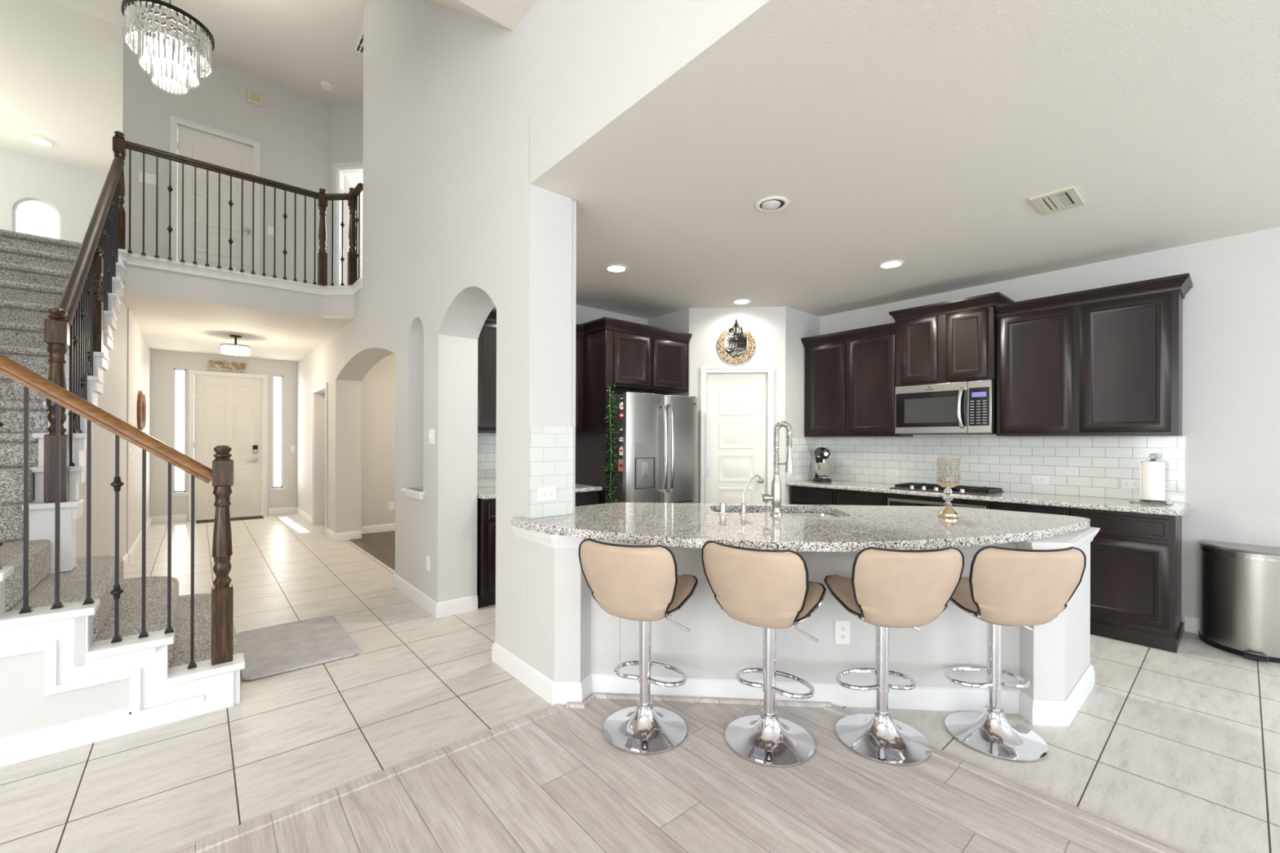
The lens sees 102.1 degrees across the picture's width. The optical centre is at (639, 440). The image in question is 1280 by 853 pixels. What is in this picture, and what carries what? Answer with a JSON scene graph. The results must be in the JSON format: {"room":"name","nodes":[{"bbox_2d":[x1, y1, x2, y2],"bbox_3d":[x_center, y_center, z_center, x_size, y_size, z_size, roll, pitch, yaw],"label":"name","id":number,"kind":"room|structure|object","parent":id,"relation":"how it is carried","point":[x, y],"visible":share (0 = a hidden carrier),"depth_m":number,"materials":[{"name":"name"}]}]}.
{"room":"open-plan kitchen","nodes":[
{"label":"open-plan kitchen","id":0,"kind":"room"},
{"bbox_2d":[0,0,123,173],"bbox_3d":[-8.370,-4.469,5.865,4.100,0.820,2.980,0,0,-41],"label":"ceiling","id":1,"kind":"structure","parent":0,"point":[61,66],"depth_m":6.47,"materials":[{"name":"white paint"}]},
{"bbox_2d":[30,137,51,146],"bbox_3d":[-8.339,-4.147,7.196,0.200,0.010,0.200,0,0,-41],"label":"recessed light","id":2,"kind":"object","parent":1,"relation":"in","point":[38,141],"visible":1,"depth_m":7.19,"materials":[{"name":"white"}]},
{"bbox_2d":[32,307,150,552],"bbox_3d":[-7.110,-0.057,6.517,1.185,2.765,3.450,0,0,-41],"label":"wall","id":3,"kind":"structure","parent":0,"point":[138,349],"depth_m":6.27,"materials":[{"name":"grey paint"}]},
{"bbox_2d":[137,390,146,431],"bbox_3d":[-6.396,-0.372,6.634,0.050,0.540,0.620,0,0,-41],"label":"wall mirror","id":4,"kind":"object","parent":3,"relation":"attached to","point":[141,404],"visible":0.94,"depth_m":6.47,"materials":[{"name":"brown wood"}]},
{"bbox_2d":[123,514,186,572],"bbox_3d":[-5.592,1.274,5.985,0.455,0.112,6.240,0,0,-41],"label":"baseboard","id":5,"kind":"structure","parent":3,"relation":"attached to","point":[128,557],"depth_m":7.70,"materials":[{"name":"white paint"}]},
{"bbox_2d":[122,26,125,210],"bbox_3d":[-7.312,-3.285,6.709,1.110,2.980,2.880,0,0,-41],"label":"wall","id":6,"kind":"structure","parent":0,"point":[124,42],"depth_m":5.97,"materials":[{"name":"grey paint"}]},
{"bbox_2d":[0,147,297,520],"bbox_3d":[-8.620,-1.430,7.596,5.990,5.500,0.160,0,0,-41],"label":"wall","id":7,"kind":"structure","parent":0,"point":[162,363],"depth_m":8.28,"materials":[{"name":"grey paint"}]},
{"bbox_2d":[12,198,61,239],"bbox_3d":[-8.735,-2.986,7.499,0.470,1.010,0.050,0,0,-41],"label":"window trim","id":8,"kind":"structure","parent":7,"relation":"in","point":[19,203],"depth_m":7.43,"materials":[{"name":"white paint"}]},
{"bbox_2d":[171,368,190,497],"bbox_3d":[-7.549,-0.131,8.478,0.255,2.090,0.160,0,0,-41],"label":"window","id":9,"kind":"structure","parent":7,"relation":"in","point":[180,493],"depth_m":8.49,"materials":[{"name":"clear glass"}]},
{"bbox_2d":[193,374,262,518],"bbox_3d":[-7.044,0.107,8.863,0.923,2.393,0.104,0,0,-41],"label":"door","id":10,"kind":"structure","parent":7,"relation":"in","point":[228,411],"depth_m":8.91,"materials":[{"name":"white paint"}]},
{"bbox_2d":[188,369,267,520],"bbox_3d":[-7.058,0.083,8.883,1.055,2.485,0.125,0,0,-41],"label":"trim","id":11,"kind":"structure","parent":7,"relation":"attached to","point":[191,372],"depth_m":8.89,"materials":[{"name":"white paint"}]},
{"bbox_2d":[206,360,246,373],"bbox_3d":[-7.030,-1.261,8.807,0.540,0.187,0.018,0,0,-41],"label":"decor","id":12,"kind":"object","parent":11,"relation":"on","point":[211,361],"visible":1,"depth_m":8.81,"materials":[{"name":"brown wood"}]},
{"bbox_2d":[269,375,286,491],"bbox_3d":[-6.544,-0.128,9.339,0.257,2.090,0.160,0,0,-41],"label":"window","id":13,"kind":"structure","parent":7,"relation":"in","point":[273,489],"depth_m":9.36,"materials":[{"name":"clear glass"}]},
{"bbox_2d":[52,0,367,102],"bbox_3d":[-5.098,-4.818,5.046,8.000,0.100,2.520,0,0,-41],"label":"ceiling","id":14,"kind":"structure","parent":0,"point":[295,45],"depth_m":6.07,"materials":[{"name":"white paint"}]},
{"bbox_2d":[121,0,214,95],"bbox_3d":[-4.032,-3.903,4.435,0.590,1.728,0.590,0,0,-41],"label":"chandelier","id":15,"kind":"object","parent":14,"relation":"hanging from","point":[163,65],"visible":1,"depth_m":4.32,"materials":[{"name":"clear glass"}]},
{"bbox_2d":[354,27,363,54],"bbox_3d":[-3.138,-4.750,6.200,0.400,0.019,0.580,0,0,-41],"label":"ceiling vent","id":16,"kind":"object","parent":14,"relation":"in","point":[359,46],"visible":0.11,"depth_m":6.20,"materials":[{"name":"white plastic"}]},
{"bbox_2d":[124,29,328,285],"bbox_3d":[-5.213,-3.278,6.691,2.055,2.980,0.120,0,0,-41],"label":"wall","id":17,"kind":"structure","parent":0,"point":[291,127],"depth_m":6.78,"materials":[{"name":"grey paint"}]},
{"bbox_2d":[138,170,155,185],"bbox_3d":[-5.799,-3.090,6.102,0.165,0.125,0.013,0,0,-41],"label":"light switch","id":18,"kind":"object","parent":17,"relation":"attached to","point":[150,179],"visible":0.76,"depth_m":6.10,"materials":[{"name":"white plastic"}]},
{"bbox_2d":[169,115,259,275],"bbox_3d":[-5.325,-2.846,6.501,0.870,2.115,0.025,0,0,-41],"label":"trim","id":19,"kind":"structure","parent":17,"relation":"attached to","point":[174,121],"depth_m":6.41,"materials":[{"name":"white paint"}]},
{"bbox_2d":[177,124,253,273],"bbox_3d":[-5.335,-2.819,6.505,0.743,2.030,0.105,0,0,-41],"label":"door","id":20,"kind":"structure","parent":17,"relation":"in","point":[192,144],"depth_m":6.50,"materials":[{"name":"white paint"}]},
{"bbox_2d":[248,90,262,106],"bbox_3d":[-5.019,-4.457,6.742,0.150,0.140,0.050,0,0,-41],"label":"door chime","id":21,"kind":"object","parent":17,"relation":"attached to","point":[254,98],"visible":1,"depth_m":6.73,"materials":[{"name":"beige plastic"}]},
{"bbox_2d":[249,92,260,102],"bbox_3d":[-5.004,-4.457,6.725,0.110,0.090,0.005,0,0,-41],"label":"grille","id":22,"kind":"object","parent":21,"relation":"attached to","point":[255,97],"depth_m":6.72,"materials":[{"name":"beige plastic"}]},
{"bbox_2d":[124,263,354,318],"bbox_3d":[-4.627,-1.599,6.066,1.920,0.335,1.760,0,0,-41],"label":"wall","id":23,"kind":"structure","parent":0,"point":[140,279],"depth_m":5.50,"materials":[{"name":"grey paint"}]},
{"bbox_2d":[124,253,362,295],"bbox_3d":[-4.011,-1.746,5.421,2.025,0.105,0.740,0,0,-41],"label":"trim","id":24,"kind":"structure","parent":23,"relation":"attached to","point":[137,260],"depth_m":5.52,"materials":[{"name":"white paint"}]},
{"bbox_2d":[125,140,363,285],"bbox_3d":[-4.112,-2.358,5.555,2.069,1.124,0.551,0,0,-25],"label":"balcony railing","id":25,"kind":"object","parent":24,"relation":"on","point":[322,197],"visible":0.99,"depth_m":5.69,"materials":[{"name":"brown wood"}]},
{"bbox_2d":[328,101,363,285],"bbox_3d":[-3.450,-3.272,7.294,1.900,2.980,0.120,0,0,4],"label":"wall","id":26,"kind":"structure","parent":0,"point":[345,119],"depth_m":7.29,"materials":[{"name":"grey paint"}]},
{"bbox_2d":[332,162,363,285],"bbox_3d":[-3.871,-2.841,7.314,0.910,2.115,0.145,0,0,4],"label":"trim","id":27,"kind":"structure","parent":26,"relation":"attached to","point":[340,170],"depth_m":7.29,"materials":[{"name":"white paint"}]},
{"bbox_2d":[340,174,363,285],"bbox_3d":[-4.112,-2.807,7.723,0.061,2.015,0.837,0,0,22],"label":"window","id":28,"kind":"structure","parent":26,"relation":"in","point":[349,182],"depth_m":7.46,"materials":[{"name":"white glass"}]},
{"bbox_2d":[361,353,395,526],"bbox_3d":[-1.789,-0.039,6.928,2.900,2.765,3.650,0,0,-41],"label":"wall","id":29,"kind":"structure","parent":0,"point":[379,384],"depth_m":7.49,"materials":[{"name":"grey paint"}]},
{"bbox_2d":[326,528,361,542],"bbox_3d":[-4.081,1.280,7.118,0.326,0.112,0.546,0,0,-41],"label":"baseboard","id":30,"kind":"structure","parent":29,"relation":"attached to","point":[340,536],"depth_m":6.92,"materials":[{"name":"white paint"}]},
{"bbox_2d":[361,523,395,533],"bbox_3d":[-2.949,1.284,8.199,2.800,0.112,0.016,0,0,-41],"label":"baseboard","id":31,"kind":"structure","parent":29,"relation":"attached to","point":[384,527],"depth_m":7.47,"materials":[{"name":"white paint"}]},
{"bbox_2d":[392,573,477,618],"bbox_3d":[-1.787,1.288,4.442,0.326,0.112,1.147,0,0,-41],"label":"baseboard","id":32,"kind":"structure","parent":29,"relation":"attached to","point":[437,610],"depth_m":4.07,"materials":[{"name":"white paint"}]},
{"bbox_2d":[422,0,536,31],"bbox_3d":[-1.714,-3.621,-0.222,6.290,2.470,9.910,0,0,-41],"label":"ceiling","id":33,"kind":"structure","parent":0,"point":[508,13],"depth_m":2.89,"materials":[{"name":"white paint"}]},
{"bbox_2d":[296,0,768,682],"bbox_3d":[-1.227,-1.704,3.882,0.400,6.100,15.500,0,0,-41],"label":"wall","id":34,"kind":"structure","parent":0,"point":[428,303],"depth_m":3.70,"materials":[{"name":"grey paint"}]},
{"bbox_2d":[268,506,311,524],"bbox_3d":[-5.873,1.274,8.661,0.420,0.112,1.810,0,0,-41],"label":"baseboard","id":35,"kind":"structure","parent":34,"relation":"attached to","point":[304,515],"depth_m":9.27,"materials":[{"name":"white paint"}]},
{"bbox_2d":[311,382,328,536],"bbox_3d":[-4.753,0.263,7.662,0.025,2.140,1.160,0,0,-41],"label":"doorway","id":36,"kind":"structure","parent":34,"relation":"attached to","point":[324,386],"depth_m":7.26,"materials":[{"name":"white paint"}]},
{"bbox_2d":[401,488,424,499],"bbox_3d":[-1.891,0.446,4.321,0.065,0.065,0.460,0,0,-41],"label":"trim","id":37,"kind":"structure","parent":34,"relation":"attached to","point":[414,493],"depth_m":4.26,"materials":[{"name":"white paint"}]},
{"bbox_2d":[428,428,435,444],"bbox_3d":[-1.624,-0.031,4.021,0.013,0.115,0.118,0,0,-41],"label":"light switch","id":38,"kind":"object","parent":34,"relation":"attached to","point":[431,432],"visible":1,"depth_m":4.00,"materials":[{"name":"white plastic"}]},
{"bbox_2d":[511,525,593,547],"bbox_3d":[-0.513,0.512,2.751,0.546,0.072,0.205,0,0,25],"label":"trim","id":39,"kind":"structure","parent":34,"relation":"attached to","point":[553,540],"depth_m":2.64,"materials":[{"name":"white paint"}]},
{"bbox_2d":[528,183,572,519],"bbox_3d":[-0.596,-0.469,3.045,0.273,1.890,0.279,0,0,-41],"label":"wall column","id":40,"kind":"structure","parent":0,"point":[550,213],"depth_m":2.93,"materials":[{"name":"grey paint"}]},
{"bbox_2d":[528,425,573,519],"bbox_3d":[-0.592,0.175,3.044,0.280,0.514,0.289,0,0,-41],"label":"tile backsplash","id":41,"kind":"structure","parent":40,"relation":"attached to","point":[551,447],"depth_m":2.93,"materials":[{"name":"white tile"}]},
{"bbox_2d":[537,486,556,501],"bbox_3d":[-0.519,0.303,2.909,0.118,0.075,0.010,0,0,-41],"label":"outlet","id":42,"kind":"object","parent":41,"relation":"attached to","point":[544,494],"visible":1,"depth_m":2.91,"materials":[{"name":"white plastic"}]},
{"bbox_2d":[477,304,647,487],"bbox_3d":[-0.814,-0.035,5.329,2.300,2.765,0.109,0,0,-41],"label":"wall","id":43,"kind":"structure","parent":0,"point":[486,442],"depth_m":4.79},
{"bbox_2d":[477,309,584,434],"bbox_3d":[-1.099,-0.589,4.771,1.198,1.050,0.378,0,0,-41],"label":"upper cabinet","id":44,"kind":"object","parent":43,"relation":"attached to","point":[486,341],"visible":0.2,"depth_m":4.43,"materials":[{"name":"brown wood"}]},
{"bbox_2d":[0,512,1279,852],"bbox_3d":[-2.106,1.365,3.204,9.980,0.056,15.600,0,0,-41],"label":"floor","id":45,"kind":"structure","parent":0,"point":[1180,750],"depth_m":2.41,"materials":[{"name":"tile"}]},
{"bbox_2d":[0,229,245,767],"bbox_3d":[-4.218,-0.230,3.723,1.940,3.131,4.545,0,0,-41],"label":"staircase","id":46,"kind":"structure","parent":45,"relation":"on","point":[64,685],"depth_m":2.73,"materials":[{"name":"wood"}]},
{"bbox_2d":[43,130,126,502],"bbox_3d":[-4.102,-1.288,3.912,0.107,3.262,2.661,0,0,-40],"label":"stair railing","id":47,"kind":"object","parent":46,"relation":"on","point":[77,323],"visible":0.94,"depth_m":3.42,"materials":[{"name":"brown wood"}]},
{"bbox_2d":[0,353,233,669],"bbox_3d":[-2.808,-0.009,2.065,1.862,2.272,0.085,0,0,-41],"label":"stair railing","id":48,"kind":"object","parent":46,"relation":"on","point":[220,474],"visible":1,"depth_m":2.45,"materials":[{"name":"brown wood"}]},
{"bbox_2d":[195,515,263,523],"bbox_3d":[-6.837,1.320,8.632,0.880,0.011,0.320,0,0,-41],"label":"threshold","id":49,"kind":"object","parent":45,"relation":"on","point":[251,517],"visible":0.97,"depth_m":8.66,"materials":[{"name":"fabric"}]},
{"bbox_2d":[235,615,359,680],"bbox_3d":[-2.268,1.333,3.394,0.600,0.017,0.920,0,0,-41],"label":"rug","id":50,"kind":"object","parent":45,"relation":"on","point":[270,651],"visible":0.85,"depth_m":3.31,"materials":[{"name":"grey fabric"}]},
{"bbox_2d":[167,703,564,852],"bbox_3d":[-2.635,1.335,0.687,5.900,0.012,0.057,0,0,-41],"label":"trim","id":51,"kind":"structure","parent":45,"relation":"on","point":[209,842],"depth_m":1.99,"materials":[{"name":"laminate"}]},
{"bbox_2d":[476,490,599,608],"bbox_3d":[-1.002,0.907,4.690,1.148,0.878,0.623,0,0,-41],"label":"base cabinet","id":52,"kind":"object","parent":45,"relation":"on","point":[486,566],"visible":0.24,"depth_m":4.13,"materials":[{"name":"brown wood"}]},
{"bbox_2d":[477,484,602,499],"bbox_3d":[-0.999,0.449,4.682,1.160,0.035,0.648,0,0,-41],"label":"countertop","id":53,"kind":"structure","parent":52,"relation":"on","point":[484,493],"depth_m":4.61,"materials":[{"name":"stone"}]},
{"bbox_2d":[575,316,692,503],"bbox_3d":[-0.129,0.112,5.365,1.143,2.475,0.735,0,0,-41],"label":"tall cabinet","id":54,"kind":"object","parent":45,"relation":"on","point":[628,356],"visible":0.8,"depth_m":4.99,"materials":[{"name":"brown wood"}]},
{"bbox_2d":[608,391,697,503],"bbox_3d":[0.004,0.435,5.262,0.943,1.770,0.887,0,0,-41],"label":"refrigerator","id":55,"kind":"object","parent":45,"relation":"on","point":[659,444],"visible":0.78,"depth_m":4.90,"materials":[{"name":"grey metal"}]},
{"bbox_2d":[604,385,620,503],"bbox_3d":[-0.267,0.055,4.749,0.164,1.133,0.149,0,0,-41],"label":"garland","id":56,"kind":"object","parent":55,"relation":"hanging from","point":[609,387],"visible":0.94,"depth_m":4.75,"materials":[{"name":"green plant"}]},
{"bbox_2d":[790,485,835,505],"bbox_3d":[1.976,0.918,5.476,0.625,0.878,0.500,0,0,-41],"label":"base cabinet","id":57,"kind":"object","parent":45,"relation":"on","point":[798,495],"visible":0.19,"depth_m":5.27,"materials":[{"name":"brown wood"}]},
{"bbox_2d":[786,480,1190,515],"bbox_3d":[2.730,0.462,4.567,0.664,0.035,2.890,0,0,-41],"label":"countertop","id":58,"kind":"structure","parent":57,"relation":"on","point":[1175,508],"depth_m":3.98,"materials":[{"name":"stone"}]},
{"bbox_2d":[812,447,834,482],"bbox_3d":[1.949,0.257,5.528,0.212,0.370,0.336,0,0,6],"label":"stand mixer","id":59,"kind":"object","parent":58,"relation":"on","point":[823,470],"visible":1,"depth_m":5.41,"materials":[{"name":"black plastic"}]},
{"bbox_2d":[813,462,834,478],"bbox_3d":[1.943,0.319,5.466,0.212,0.155,0.212,0,0,-41],"label":"bowl","id":60,"kind":"object","parent":59,"relation":"on","point":[823,470],"depth_m":5.40,"materials":[{"name":"silver metal"}]},
{"bbox_2d":[889,482,1004,495],"bbox_3d":[2.706,0.424,4.586,0.480,0.040,0.760,0,0,-41],"label":"gas cooktop","id":61,"kind":"object","parent":58,"relation":"in","point":[966,490],"visible":0.87,"depth_m":4.46,"materials":[{"name":"grey metal"}]},
{"bbox_2d":[1129,499,1173,505],"bbox_3d":[3.663,0.443,3.700,0.220,0.008,0.210,0,0,-41],"label":"cutting board","id":62,"kind":"object","parent":58,"relation":"on","point":[1168,503],"visible":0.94,"depth_m":3.65,"materials":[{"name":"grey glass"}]},
{"bbox_2d":[1139,453,1166,502],"bbox_3d":[3.674,0.266,3.703,0.140,0.345,0.140,0,0,-41],"label":"paper towel holder","id":63,"kind":"object","parent":62,"relation":"on","point":[1153,456],"visible":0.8,"depth_m":3.69,"materials":[{"name":"silver metal"}]},
{"bbox_2d":[1140,461,1164,500],"bbox_3d":[3.673,0.288,3.704,0.124,0.274,0.126,0,0,-41],"label":"paper towel roll","id":64,"kind":"object","parent":63,"relation":"on","point":[1152,473],"visible":0.99,"depth_m":3.66,"materials":[{"name":"white paper"}]},
{"bbox_2d":[835,488,885,505],"bbox_3d":[2.301,0.919,5.097,0.625,0.878,0.490,0,0,-41],"label":"base cabinet","id":65,"kind":"object","parent":45,"relation":"on","point":[842,497],"visible":0.19,"depth_m":4.90,"materials":[{"name":"brown wood"}]},
{"bbox_2d":[885,493,991,509],"bbox_3d":[2.701,0.920,4.573,0.651,0.878,0.815,0,0,-41],"label":"oven","id":66,"kind":"object","parent":45,"relation":"on","point":[891,500],"visible":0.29,"depth_m":4.44,"materials":[{"name":"silver metal"}]},
{"bbox_2d":[822,703,1186,852],"bbox_3d":[2.672,1.353,0.609,0.057,0.012,5.440,0,0,-41],"label":"trim","id":67,"kind":"structure","parent":45,"relation":"on","point":[1149,842],"depth_m":1.92,"materials":[{"name":"laminate"}]},
{"bbox_2d":[943,546,1086,761],"bbox_3d":[1.624,0.896,2.336,0.466,0.917,0.495,0,0,2],"label":"bar stool","id":68,"kind":"object","parent":45,"relation":"on","point":[1004,586],"visible":0.93,"depth_m":2.18,"materials":[{"name":"beige leather"}]},
{"bbox_2d":[991,501,1070,515],"bbox_3d":[3.155,0.922,4.100,0.625,0.878,0.485,0,0,-41],"label":"base cabinet","id":69,"kind":"object","parent":45,"relation":"on","point":[994,505],"visible":0.15,"depth_m":3.89,"materials":[{"name":"brown wood"}]},
{"bbox_2d":[1070,507,1183,653],"bbox_3d":[3.490,0.923,3.708,0.623,0.878,0.537,0,0,-41],"label":"base cabinet","id":70,"kind":"object","parent":45,"relation":"on","point":[1136,557],"visible":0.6,"depth_m":3.47,"materials":[{"name":"brown wood"}]},
{"bbox_2d":[1198,539,1279,663],"bbox_3d":[3.939,1.030,3.307,0.401,0.668,0.512,0,0,-41],"label":"trash can","id":71,"kind":"object","parent":45,"relation":"on","point":[1239,584],"visible":1,"depth_m":3.28,"materials":[{"name":"silver metal"}]},
{"bbox_2d":[647,308,688,396],"bbox_3d":[0.307,-0.031,5.850,0.100,2.765,0.775,0,0,-41],"label":"wall","id":72,"kind":"structure","parent":0,"point":[678,321],"depth_m":5.67,"materials":[{"name":"grey paint"}]},
{"bbox_2d":[200,699,1159,852],"bbox_3d":[-0.215,1.357,-1.331,6.948,0.024,6.253,0,0,-41],"label":"floor","id":73,"kind":"structure","parent":0,"point":[554,783],"depth_m":1.90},
{"bbox_2d":[578,537,698,754],"bbox_3d":[0.011,0.888,2.376,0.466,0.917,0.495,0,0,24],"label":"bar stool","id":74,"kind":"object","parent":73,"relation":"on","point":[642,584],"visible":1,"depth_m":2.25,"materials":[{"name":"beige leather"}]},
{"bbox_2d":[701,540,826,766],"bbox_3d":[0.564,0.889,2.296,0.466,0.917,0.495,0,0,34],"label":"bar stool","id":75,"kind":"object","parent":73,"relation":"on","point":[771,590],"visible":1,"depth_m":2.19,"materials":[{"name":"beige leather"}]},
{"bbox_2d":[823,546,964,764],"bbox_3d":[1.096,0.891,2.304,0.466,0.917,0.495,0,0,-2],"label":"bar stool","id":76,"kind":"object","parent":73,"relation":"on","point":[886,588],"visible":1,"depth_m":2.15,"materials":[{"name":"beige leather"}]},
{"bbox_2d":[121,0,1279,362],"bbox_3d":[-0.575,-1.466,4.310,6.230,0.102,15.300,0,0,-41],"label":"ceiling","id":77,"kind":"structure","parent":0,"point":[922,134],"depth_m":2.58,"materials":[{"name":"white paint"}]},
{"bbox_2d":[219,334,251,355],"bbox_3d":[-5.549,-1.305,7.094,0.342,0.252,0.342,0,0,-41],"label":"ceiling lamp","id":78,"kind":"object","parent":77,"relation":"attached to","point":[235,349],"visible":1,"depth_m":7.00,"materials":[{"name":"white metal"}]},
{"bbox_2d":[604,264,628,272],"bbox_3d":[-0.194,-1.409,4.242,0.196,0.010,0.196,0,0,-41],"label":"recessed light","id":79,"kind":"object","parent":77,"relation":"in","point":[611,268],"visible":1,"depth_m":4.23,"materials":[{"name":"white plastic"}]},
{"bbox_2d":[755,196,789,212],"bbox_3d":[0.788,-1.395,3.082,0.196,0.030,0.196,0,0,-41],"label":"recessed light","id":80,"kind":"object","parent":77,"relation":"in","point":[771,204],"visible":1,"depth_m":3.06,"materials":[{"name":"white plastic"}]},
{"bbox_2d":[877,260,904,269],"bbox_3d":[2.003,-1.401,4.123,0.196,0.010,0.196,0,0,-41],"label":"recessed light","id":81,"kind":"object","parent":77,"relation":"in","point":[891,264],"visible":1,"depth_m":4.12,"materials":[{"name":"white plastic"}]},
{"bbox_2d":[1029,185,1084,215],"bbox_3d":[2.442,-1.399,3.027,0.310,0.012,0.200,0,0,-41],"label":"ceiling vent","id":82,"kind":"object","parent":77,"relation":"in","point":[1068,197],"visible":1,"depth_m":3.01,"materials":[{"name":"beige metal"}]},
{"bbox_2d":[688,306,785,513],"bbox_3d":[1.029,-0.029,5.535,1.011,2.765,0.100,0,0,4],"label":"wall","id":83,"kind":"structure","parent":0,"point":[766,325],"depth_m":5.48,"materials":[{"name":"grey paint"}]},
{"bbox_2d":[717,319,755,364],"bbox_3d":[1.017,-1.047,5.467,0.396,0.473,0.019,0,0,4],"label":"wall art","id":84,"kind":"object","parent":83,"relation":"attached to","point":[735,359],"visible":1,"depth_m":5.46,"materials":[{"name":"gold metal"}]},
{"bbox_2d":[706,373,767,513],"bbox_3d":[1.020,0.315,5.480,0.642,2.054,0.105,0,0,4],"label":"door","id":85,"kind":"structure","parent":83,"relation":"in","point":[736,402],"depth_m":5.50,"materials":[{"name":"white paint"}]},
{"bbox_2d":[700,366,773,513],"bbox_3d":[1.023,0.289,5.472,0.761,2.130,0.025,0,0,4],"label":"trim","id":86,"kind":"structure","parent":83,"relation":"attached to","point":[770,370],"depth_m":5.46,"materials":[{"name":"white paint"}]},
{"bbox_2d":[784,306,819,504],"bbox_3d":[1.794,-0.026,5.733,0.775,2.765,0.109,0,0,-41],"label":"wall","id":87,"kind":"structure","parent":0,"point":[798,324],"depth_m":5.60,"materials":[{"name":"grey paint"}]},
{"bbox_2d":[619,527,1090,701],"bbox_3d":[1.149,0.918,2.716,2.727,0.872,0.836,0,0,-12],"label":"wall","id":88,"kind":"structure","parent":0,"point":[1053,656],"depth_m":2.65,"materials":[{"name":"grey paint"}]},
{"bbox_2d":[566,693,831,708],"bbox_3d":[0.298,1.340,2.660,1.337,0.022,0.127,0,0,-1],"label":"trim","id":89,"kind":"structure","parent":88,"relation":"attached to","point":[595,695],"depth_m":2.65,"materials":[{"name":"laminate"}]},
{"bbox_2d":[491,642,1094,726],"bbox_3d":[0.810,1.297,2.913,3.440,0.112,0.901,0,0,1],"label":"baseboard","id":90,"kind":"structure","parent":88,"relation":"attached to","point":[1042,713],"depth_m":2.63,"materials":[{"name":"white paint"}]},
{"bbox_2d":[511,502,1090,551],"bbox_3d":[0.913,0.459,2.877,3.256,0.042,1.336,0,0,4],"label":"countertop","id":91,"kind":"structure","parent":88,"relation":"on","point":[855,528],"depth_m":2.64,"materials":[{"name":"stone"}]},
{"bbox_2d":[739,474,763,515],"bbox_3d":[0.657,0.319,3.046,0.136,0.236,0.039,0,0,-1],"label":"water tap","id":92,"kind":"object","parent":91,"relation":"on","point":[743,505],"visible":1,"depth_m":3.04,"materials":[{"name":"silver metal"}]},
{"bbox_2d":[760,421,793,515],"bbox_3d":[0.803,0.162,3.031,0.185,0.552,0.072,0,0,-5],"label":"faucet","id":93,"kind":"object","parent":91,"relation":"on","point":[775,496],"visible":1,"depth_m":3.02,"materials":[{"name":"silver metal"}]},
{"bbox_2d":[725,511,838,516],"bbox_3d":[0.849,0.577,3.222,0.806,0.192,0.481,0,0,4],"label":"sink","id":94,"kind":"object","parent":91,"relation":"in","point":[805,514],"visible":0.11,"depth_m":3.43,"materials":[{"name":"silver metal"}]},
{"bbox_2d":[936,456,959,518],"bbox_3d":[1.766,0.268,2.963,0.122,0.347,0.119,0,0,-41],"label":"candle holder","id":95,"kind":"object","parent":91,"relation":"on","point":[947,481],"visible":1,"depth_m":2.94,"materials":[{"name":"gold metal"}]},
{"bbox_2d":[835,620,850,644],"bbox_3d":[1.035,0.982,2.639,0.075,0.122,0.010,0,0,4],"label":"outlet","id":96,"kind":"object","parent":88,"relation":"attached to","point":[842,628],"visible":1,"depth_m":2.64,"materials":[{"name":"white plastic"}]},
{"bbox_2d":[1015,527,1099,549],"bbox_3d":[2.040,0.521,2.854,0.812,0.072,0.644,0,0,-41],"label":"trim","id":97,"kind":"structure","parent":88,"relation":"attached to","point":[1082,540],"depth_m":2.50,"materials":[{"name":"white paint"}]},
{"bbox_2d":[819,226,1279,630],"bbox_3d":[4.380,-0.017,3.227,0.109,2.765,7.200,0,0,-41],"label":"wall","id":98,"kind":"structure","parent":0,"point":[1231,346],"depth_m":3.68,"materials":[{"name":"grey paint"}]},
{"bbox_2d":[800,322,912,436],"bbox_3d":[2.219,-0.575,5.387,0.378,1.075,1.045,0,0,-41],"label":"upper cabinet","id":99,"kind":"object","parent":98,"relation":"attached to","point":[851,375],"visible":0.85,"depth_m":5.23,"materials":[{"name":"brown wood"}]},
{"bbox_2d":[888,291,1014,386],"bbox_3d":[2.792,-0.855,4.669,0.443,0.700,0.880,0,0,-41],"label":"upper cabinet","id":100,"kind":"object","parent":98,"relation":"attached to","point":[951,341],"visible":0.8,"depth_m":4.50,"materials":[{"name":"brown wood"}]},
{"bbox_2d":[895,379,996,435],"bbox_3d":[2.767,-0.277,4.649,0.489,0.443,0.772,0,0,-41],"label":"microwave","id":101,"kind":"object","parent":100,"relation":"attached to","point":[970,407],"visible":1,"depth_m":4.49,"materials":[{"name":"silver metal"}]},
{"bbox_2d":[1031,475,1048,484],"bbox_3d":[3.351,0.332,4.335,0.010,0.075,0.118,0,0,-41],"label":"outlet","id":102,"kind":"object","parent":98,"relation":"attached to","point":[1035,479],"visible":1,"depth_m":4.33,"materials":[{"name":"white plastic"}]},
{"bbox_2d":[995,272,1192,436],"bbox_3d":[3.431,-0.573,3.973,0.378,1.080,1.100,0,0,-41],"label":"upper cabinet","id":103,"kind":"object","parent":98,"relation":"attached to","point":[1107,361],"visible":1,"depth_m":3.82,"materials":[{"name":"brown wood"}]},
{"bbox_2d":[1120,479,1140,489],"bbox_3d":[3.715,0.333,3.910,0.010,0.075,0.118,0,0,-41],"label":"outlet","id":104,"kind":"object","parent":98,"relation":"attached to","point":[1134,484],"visible":0.97,"depth_m":3.91,"materials":[{"name":"white plastic"}]},
{"bbox_2d":[1184,614,1199,633],"bbox_3d":[5.288,1.312,2.080,0.016,0.112,4.270,0,0,-41],"label":"baseboard","id":105,"kind":"structure","parent":98,"relation":"attached to","point":[1191,623],"depth_m":3.67,"materials":[{"name":"white paint"}]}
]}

